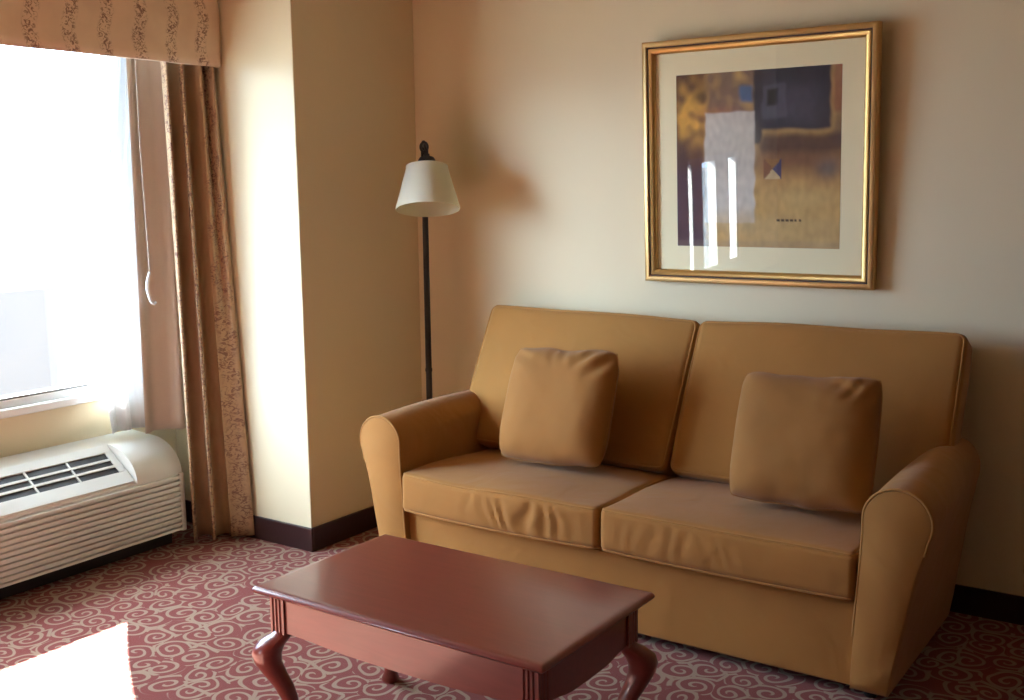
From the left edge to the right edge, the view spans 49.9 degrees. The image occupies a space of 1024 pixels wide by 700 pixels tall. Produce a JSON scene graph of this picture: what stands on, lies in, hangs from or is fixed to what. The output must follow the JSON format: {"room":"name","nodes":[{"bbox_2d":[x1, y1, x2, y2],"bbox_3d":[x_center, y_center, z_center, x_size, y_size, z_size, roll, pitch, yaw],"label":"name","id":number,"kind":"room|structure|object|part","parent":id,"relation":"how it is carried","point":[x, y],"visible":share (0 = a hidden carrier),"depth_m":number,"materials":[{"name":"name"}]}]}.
{"room":"hotel room","nodes":[
{"label":"hotel room","id":0,"kind":"room"},
{"bbox_2d":[0,55,176,457],"bbox_3d":[-3.084,-0.137,2.804,0.150,2.520,6.730,5,10,34],"label":"wall","id":1,"kind":"structure","parent":0,"point":[54,427],"depth_m":4.55,"materials":[{"name":"beige paint"}]},
{"bbox_2d":[0,56,115,418],"bbox_3d":[-2.242,-0.478,3.928,0.112,1.595,2.100,5,10,34],"label":"window","id":2,"kind":"structure","parent":1,"relation":"in","point":[75,394],"depth_m":4.53,"materials":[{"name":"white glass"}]},
{"bbox_3d":[-2.201,0.297,4.021,0.034,0.034,2.100,5,10,34],"label":"sill","id":3,"kind":"part","parent":2,"relation":"part of","materials":[{"name":"white paint"}]},
{"bbox_2d":[0,0,220,67],"bbox_3d":[-2.102,-1.248,3.570,0.448,0.471,2.572,5,10,34],"label":"valance","id":4,"kind":"object","parent":1,"relation":"attached to","point":[173,31],"visible":0.98,"depth_m":4.12,"materials":[{"name":"beige fabric"}]},
{"bbox_2d":[100,57,144,433],"bbox_3d":[-1.602,-0.524,4.627,0.067,1.725,0.367,6,11,38],"label":"sheer curtain","id":5,"kind":"object","parent":4,"relation":"hanging from","point":[119,299],"visible":0.36,"depth_m":4.60,"materials":[{"name":"white fabric"}]},
{"bbox_2d":[126,58,185,433],"bbox_3d":[-1.470,-0.518,4.609,0.080,1.735,0.256,7,12,43],"label":"curtain","id":6,"kind":"object","parent":4,"relation":"hanging from","point":[163,387],"visible":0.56,"depth_m":4.60,"materials":[{"name":"beige fabric"}]},
{"bbox_2d":[135,59,156,304],"bbox_3d":[-1.499,-0.762,4.461,0.026,1.167,0.048,5,10,34],"label":"wand","id":7,"kind":"object","parent":6,"relation":"hanging from","point":[149,272],"visible":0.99,"depth_m":4.49,"materials":[{"name":"white plastic"}]},
{"bbox_3d":[-1.502,-0.826,4.453,0.009,1.040,0.021,-7,11,-38],"label":"rod","id":8,"kind":"part","parent":7,"relation":"part of","materials":[{"name":"white plastic"}]},
{"bbox_3d":[-1.488,-0.254,4.534,0.015,0.139,0.048,5,10,34],"label":"handle","id":9,"kind":"part","parent":7,"relation":"part of","materials":[{"name":"white plastic"}]},
{"bbox_2d":[160,61,254,541],"bbox_3d":[-1.283,-0.285,4.619,0.277,2.202,0.135,-4,9,-23],"label":"drape","id":10,"kind":"object","parent":4,"relation":"hanging from","point":[220,486],"visible":0.88,"depth_m":4.63,"materials":[{"name":"brown fabric"}]},
{"bbox_2d":[176,0,421,527],"bbox_3d":[-0.987,-0.483,4.966,0.842,2.520,0.750,5,10,34],"label":"wall","id":11,"kind":"structure","parent":0,"point":[316,98],"depth_m":4.61,"materials":[{"name":"beige paint"}]},
{"bbox_2d":[185,500,1023,625],"bbox_3d":[1.255,0.912,3.625,6.250,0.100,0.764,5,10,34],"label":"baseboard","id":12,"kind":"structure","parent":11,"relation":"attached to","point":[313,539],"depth_m":4.62,"materials":[{"name":"black wood"}]},
{"bbox_2d":[0,522,1023,699],"bbox_3d":[-0.426,1.393,1.206,6.550,0.100,7.030,5,10,34],"label":"floor","id":13,"kind":"structure","parent":0,"point":[183,618],"depth_m":3.58,"materials":[{"name":"carpet"}]},
{"bbox_2d":[0,429,186,599],"bbox_3d":[-1.824,0.658,4.326,0.333,0.470,1.080,5,10,34],"label":"air conditioner","id":14,"kind":"object","parent":13,"relation":"on","point":[72,508],"visible":1,"depth_m":4.35,"materials":[{"name":"beige plastic"}]},
{"bbox_2d":[0,445,133,517],"bbox_3d":[-1.780,0.504,4.271,0.181,0.136,0.600,5,10,34],"label":"vent","id":15,"kind":"object","parent":14,"relation":"attached to","point":[32,488],"depth_m":4.29,"materials":[{"name":"beige plastic"}]},
{"bbox_2d":[0,475,182,587],"bbox_3d":[-1.698,0.710,4.242,0.023,0.250,1.032,5,10,34],"label":"grille","id":16,"kind":"object","parent":14,"relation":"attached to","point":[36,540],"depth_m":4.29,"materials":[{"name":"beige plastic"}]},
{"bbox_2d":[396,140,459,399],"bbox_3d":[-0.360,-0.039,4.719,0.267,1.699,0.398,-3,9,-14],"label":"floor lamp","id":17,"kind":"object","parent":13,"relation":"on","point":[427,189],"visible":0.85,"depth_m":4.56,"materials":[{"name":"white fabric"}]},
{"bbox_3d":[-0.350,-0.664,4.558,0.264,0.232,0.262,5,10,34],"label":"lamp shade","id":18,"kind":"part","parent":17,"relation":"part of","materials":[{"name":"white fabric"}]},
{"bbox_2d":[251,534,657,699],"bbox_3d":[-0.160,0.854,2.941,0.959,0.450,0.574,5,10,34],"label":"coffee table","id":19,"kind":"object","parent":13,"relation":"on","point":[487,626],"visible":1,"depth_m":2.81,"materials":[{"name":"brown wood"}]},
{"bbox_3d":[-0.645,0.867,2.991,0.104,0.422,0.104,5,10,34],"label":"leg","id":20,"kind":"part","parent":19,"relation":"part of","materials":[{"name":"brown wood"}]},
{"bbox_3d":[-0.380,0.807,3.374,0.104,0.422,0.104,5,10,34],"label":"leg","id":21,"kind":"part","parent":19,"relation":"part of","materials":[{"name":"brown wood"}]},
{"bbox_3d":[0.061,0.929,2.513,0.104,0.422,0.104,5,10,34],"label":"leg","id":22,"kind":"part","parent":19,"relation":"part of","materials":[{"name":"brown wood"}]},
{"bbox_3d":[0.326,0.869,2.896,0.104,0.422,0.104,5,10,34],"label":"leg","id":23,"kind":"part","parent":19,"relation":"part of","materials":[{"name":"brown wood"}]},
{"bbox_2d":[360,305,980,697],"bbox_3d":[0.530,0.414,3.954,2.102,1.006,0.902,5,10,34],"label":"sofa","id":24,"kind":"object","parent":13,"relation":"on","point":[854,600],"visible":0.91,"depth_m":3.66,"materials":[{"name":"brown leather"}]},
{"bbox_3d":[-0.275,0.503,4.457,0.215,0.632,0.752,5,10,34],"label":"arm","id":25,"kind":"part","parent":24,"relation":"part of"},
{"bbox_2d":[402,448,673,546],"bbox_3d":[0.101,0.526,4.099,0.850,0.187,0.625,5,10,34],"label":"seat cushion","id":26,"kind":"object","parent":24,"relation":"on","point":[485,492],"depth_m":3.92,"materials":[{"name":"brown leather"}]},
{"bbox_2d":[499,347,618,466],"bbox_3d":[0.168,0.206,4.073,0.476,0.422,0.251,5,10,36],"label":"throw pillow","id":27,"kind":"object","parent":24,"relation":"on","point":[558,409],"visible":1,"depth_m":3.98,"materials":[{"name":"brown leather"}]},
{"bbox_2d":[470,306,699,474],"bbox_3d":[0.267,0.141,4.388,0.965,0.580,0.385,5,10,34],"label":"cushion","id":28,"kind":"object","parent":24,"relation":"on","point":[657,355],"depth_m":4.21,"materials":[{"name":"brown leather"}]},
{"bbox_2d":[601,477,861,597],"bbox_3d":[0.802,0.587,3.626,0.850,0.189,0.621,5,10,34],"label":"seat cushion","id":29,"kind":"object","parent":24,"relation":"on","point":[687,527],"depth_m":3.42,"materials":[{"name":"brown leather"}]},
{"bbox_2d":[729,371,882,512],"bbox_3d":[0.924,0.286,3.488,0.460,0.409,0.271,4,10,30],"label":"throw pillow","id":30,"kind":"object","parent":24,"relation":"on","point":[800,441],"visible":0.97,"depth_m":3.40,"materials":[{"name":"brown leather"}]},
{"bbox_2d":[671,323,971,494],"bbox_3d":[1.062,0.212,3.850,0.965,0.581,0.382,5,10,34],"label":"cushion","id":31,"kind":"object","parent":24,"relation":"on","point":[923,376],"depth_m":3.81,"materials":[{"name":"brown leather"}]},
{"bbox_3d":[1.276,0.640,3.406,0.215,0.632,0.752,5,10,34],"label":"arm","id":32,"kind":"part","parent":24,"relation":"part of"},
{"bbox_2d":[412,0,1023,595],"bbox_3d":[1.499,-0.343,3.820,6.550,2.520,0.150,5,10,34],"label":"wall","id":33,"kind":"structure","parent":0,"point":[533,109],"depth_m":4.22,"materials":[{"name":"beige paint"}]},
{"bbox_2d":[642,21,882,289],"bbox_3d":[0.889,-0.692,4.036,0.895,0.913,0.083,5,10,34],"label":"framed print","id":34,"kind":"object","parent":33,"relation":"attached to","point":[761,150],"visible":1,"depth_m":4.02,"materials":[{"name":"gold metal"}]},
{"label":"outside","id":35,"kind":"structure","parent":0,"visible":0},
{"bbox_2d":[0,249,100,264],"bbox_3d":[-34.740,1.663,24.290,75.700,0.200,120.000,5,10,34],"label":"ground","id":36,"kind":"structure","parent":35,"point":[89,256],"depth_m":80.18,"materials":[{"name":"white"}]},
{"bbox_2d":[0,261,103,396],"bbox_3d":[-12.837,0.319,20.331,6.100,3.100,11.000,5,10,34],"label":"building","id":37,"kind":"structure","parent":36,"relation":"on","point":[50,328],"depth_m":21.02,"materials":[{"name":"white"}]}
]}

